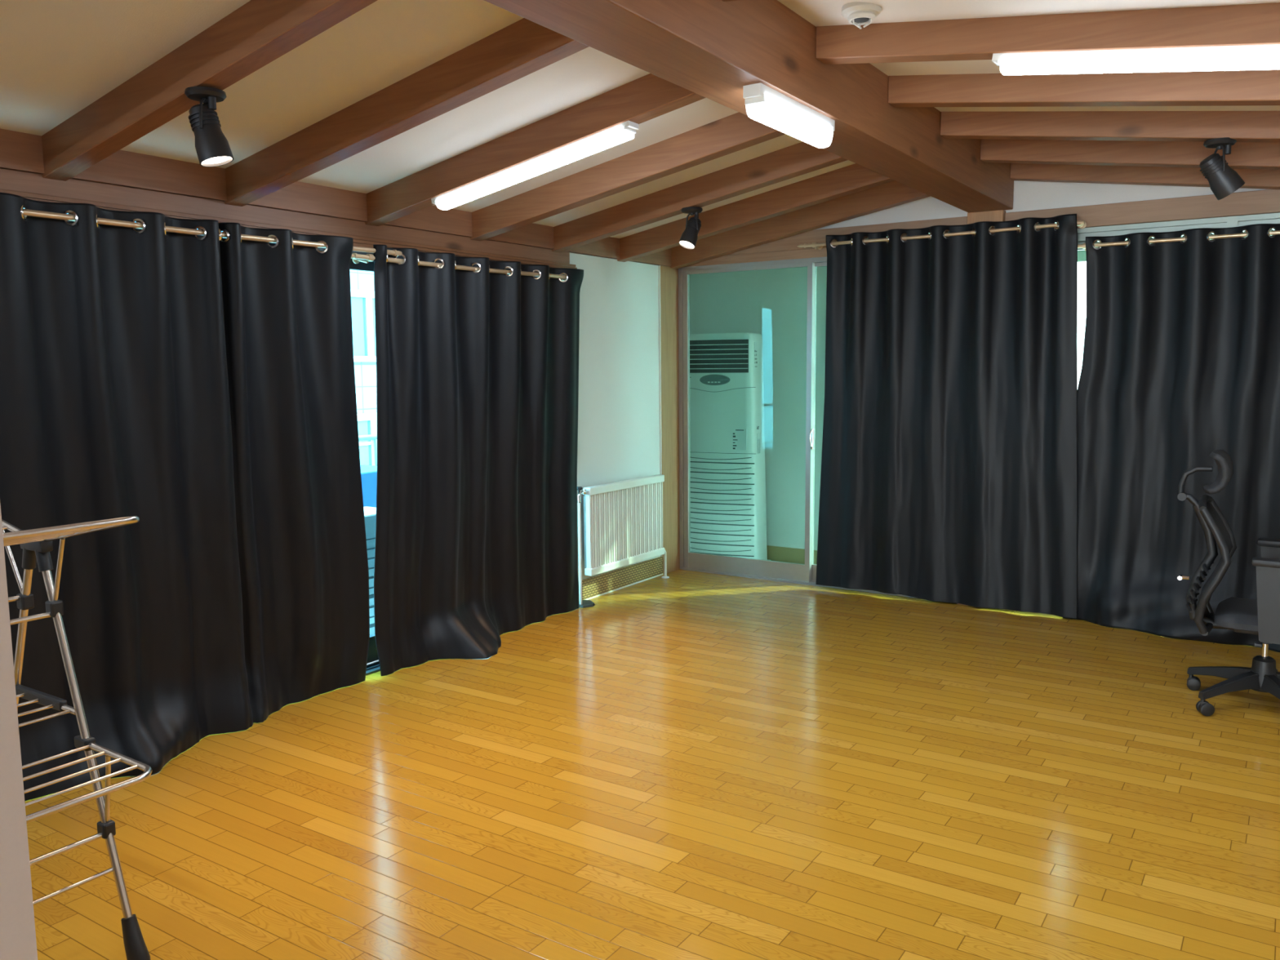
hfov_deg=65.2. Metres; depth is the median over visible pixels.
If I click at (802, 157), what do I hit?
trim
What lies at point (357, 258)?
curtain rod
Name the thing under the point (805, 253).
trim
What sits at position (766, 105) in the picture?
light fixture
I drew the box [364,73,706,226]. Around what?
trim
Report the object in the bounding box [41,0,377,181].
ceiling beam
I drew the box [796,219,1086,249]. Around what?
curtain rod
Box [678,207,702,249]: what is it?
spotlight
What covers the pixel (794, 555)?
baseboard
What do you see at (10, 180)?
trim
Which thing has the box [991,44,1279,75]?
light fixture
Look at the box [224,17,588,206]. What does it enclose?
trim
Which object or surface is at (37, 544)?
drying rack
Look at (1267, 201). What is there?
trim
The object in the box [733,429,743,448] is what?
print
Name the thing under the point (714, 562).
door
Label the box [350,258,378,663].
window
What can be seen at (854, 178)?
trim
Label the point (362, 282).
apartment building
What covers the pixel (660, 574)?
trim
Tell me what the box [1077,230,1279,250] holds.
curtain rod
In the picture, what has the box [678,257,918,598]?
trim
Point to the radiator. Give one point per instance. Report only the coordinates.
(623, 520)
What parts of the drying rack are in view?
wing frame, leg, wing frame, wing frame, leg, wing frame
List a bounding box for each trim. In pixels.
[0,128,671,266]
[0,168,569,263]
[66,220,564,675]
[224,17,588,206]
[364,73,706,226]
[469,111,785,240]
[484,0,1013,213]
[551,141,847,252]
[584,573,662,599]
[614,163,894,262]
[658,265,662,556]
[660,265,679,574]
[669,180,930,268]
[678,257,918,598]
[684,247,826,266]
[724,189,1279,255]
[956,209,1005,605]
[1009,163,1279,189]
[1038,212,1279,613]
[1077,249,1086,262]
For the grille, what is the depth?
7.79 m
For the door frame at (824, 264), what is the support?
in the wall at (1027, 195)
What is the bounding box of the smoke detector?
[840,1,881,29]
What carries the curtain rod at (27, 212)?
attached to the wall
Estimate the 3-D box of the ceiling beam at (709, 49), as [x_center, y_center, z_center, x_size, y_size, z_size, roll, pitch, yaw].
[-0.659,-1.267,1.816,0.255,0.320,9.999,4,8,33]
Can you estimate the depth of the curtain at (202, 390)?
3.97 m
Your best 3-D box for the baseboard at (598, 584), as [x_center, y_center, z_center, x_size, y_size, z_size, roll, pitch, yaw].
[-0.107,0.666,6.847,0.012,0.135,0.964,4,8,33]
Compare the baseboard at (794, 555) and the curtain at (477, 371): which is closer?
the curtain at (477, 371)
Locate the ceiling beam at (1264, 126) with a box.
[940,111,1279,142]
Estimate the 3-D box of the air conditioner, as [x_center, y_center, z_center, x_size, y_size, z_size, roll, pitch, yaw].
[0.658,-0.241,8.054,0.720,1.850,0.380,2,7,24]
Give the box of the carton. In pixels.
[363,506,376,635]
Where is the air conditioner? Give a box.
[689,333,770,560]
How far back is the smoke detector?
3.19 m
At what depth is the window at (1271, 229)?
5.30 m
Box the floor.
[24,568,1279,959]
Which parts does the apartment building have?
pane, pane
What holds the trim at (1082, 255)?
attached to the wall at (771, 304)
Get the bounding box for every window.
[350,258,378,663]
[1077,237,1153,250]
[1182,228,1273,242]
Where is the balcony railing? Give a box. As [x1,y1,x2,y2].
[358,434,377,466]
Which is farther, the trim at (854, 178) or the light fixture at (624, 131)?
the trim at (854, 178)
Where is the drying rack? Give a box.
[1,515,151,959]
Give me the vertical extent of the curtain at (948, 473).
2.315 m
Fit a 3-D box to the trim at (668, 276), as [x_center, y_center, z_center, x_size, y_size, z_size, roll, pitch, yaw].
[0.192,-0.419,7.304,0.132,2.223,0.335,4,8,33]
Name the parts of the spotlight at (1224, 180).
mounting plate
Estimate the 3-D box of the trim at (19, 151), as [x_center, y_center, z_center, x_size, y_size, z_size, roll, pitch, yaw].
[-2.523,-1.100,3.075,0.120,0.131,10.000,4,8,33]
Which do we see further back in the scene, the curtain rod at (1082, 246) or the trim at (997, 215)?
the trim at (997, 215)
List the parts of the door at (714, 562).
handle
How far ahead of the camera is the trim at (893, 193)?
6.55 m
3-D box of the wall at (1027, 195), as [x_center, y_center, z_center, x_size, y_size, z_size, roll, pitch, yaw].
[2.352,-1.729,5.866,4.930,0.416,0.080,4,8,33]
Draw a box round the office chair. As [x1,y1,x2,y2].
[1177,449,1279,716]
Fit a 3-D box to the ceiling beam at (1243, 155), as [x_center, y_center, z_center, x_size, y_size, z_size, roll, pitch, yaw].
[2.900,-1.495,4.604,2.603,0.482,0.085,4,8,33]
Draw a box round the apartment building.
[350,270,377,465]
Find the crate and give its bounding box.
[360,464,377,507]
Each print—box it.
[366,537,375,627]
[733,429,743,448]
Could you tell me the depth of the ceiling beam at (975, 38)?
3.08 m
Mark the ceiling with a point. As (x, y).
(58, 58)
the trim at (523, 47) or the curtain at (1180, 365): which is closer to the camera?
the trim at (523, 47)
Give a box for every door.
[682,262,814,582]
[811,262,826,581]
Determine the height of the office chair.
1.109 m
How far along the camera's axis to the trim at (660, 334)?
7.08 m
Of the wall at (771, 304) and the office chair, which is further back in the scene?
the wall at (771, 304)
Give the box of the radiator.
[577,474,669,608]
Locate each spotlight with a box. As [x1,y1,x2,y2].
[184,86,233,167]
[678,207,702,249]
[1199,137,1244,199]
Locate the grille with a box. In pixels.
[689,339,748,373]
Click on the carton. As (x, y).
(370, 513)
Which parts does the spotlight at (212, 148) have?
mounting plate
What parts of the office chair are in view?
lumbar knob, backrest, frame, leg, leg, seat, lever, armrest, arm post, armrest, arm post, leg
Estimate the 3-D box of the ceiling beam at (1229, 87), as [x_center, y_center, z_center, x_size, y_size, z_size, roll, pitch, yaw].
[2.126,-1.356,3.439,2.603,0.482,0.085,4,8,33]
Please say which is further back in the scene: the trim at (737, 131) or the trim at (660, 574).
the trim at (660, 574)
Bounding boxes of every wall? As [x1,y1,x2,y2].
[569,252,660,581]
[689,266,826,550]
[813,180,1267,230]
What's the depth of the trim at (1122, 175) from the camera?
5.46 m
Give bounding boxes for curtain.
[0,192,369,800]
[373,244,583,675]
[815,213,1077,618]
[1062,223,1279,652]
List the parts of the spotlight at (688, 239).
mounting plate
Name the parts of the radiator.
panel, floor plate, column panel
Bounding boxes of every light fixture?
[431,120,639,210]
[742,82,835,147]
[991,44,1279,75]
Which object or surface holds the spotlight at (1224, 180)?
attached to the ceiling beam at (1264, 126)
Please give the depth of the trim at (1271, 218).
5.46 m
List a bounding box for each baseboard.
[582,555,662,599]
[766,545,817,564]
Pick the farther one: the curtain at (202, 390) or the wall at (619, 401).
the wall at (619, 401)
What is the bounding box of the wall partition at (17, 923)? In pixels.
[0,503,37,959]
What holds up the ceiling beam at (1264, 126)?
attached to the ceiling
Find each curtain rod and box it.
[23,208,402,256]
[351,253,566,280]
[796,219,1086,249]
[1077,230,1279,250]
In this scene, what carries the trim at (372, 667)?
attached to the wall
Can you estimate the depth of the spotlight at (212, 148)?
3.07 m
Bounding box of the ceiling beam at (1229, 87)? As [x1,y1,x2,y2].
[888,69,1279,107]
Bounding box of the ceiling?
[0,0,1279,238]
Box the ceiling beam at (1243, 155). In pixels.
[980,138,1279,169]
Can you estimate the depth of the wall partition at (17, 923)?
1.13 m
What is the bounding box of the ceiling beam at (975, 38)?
[815,2,1279,64]

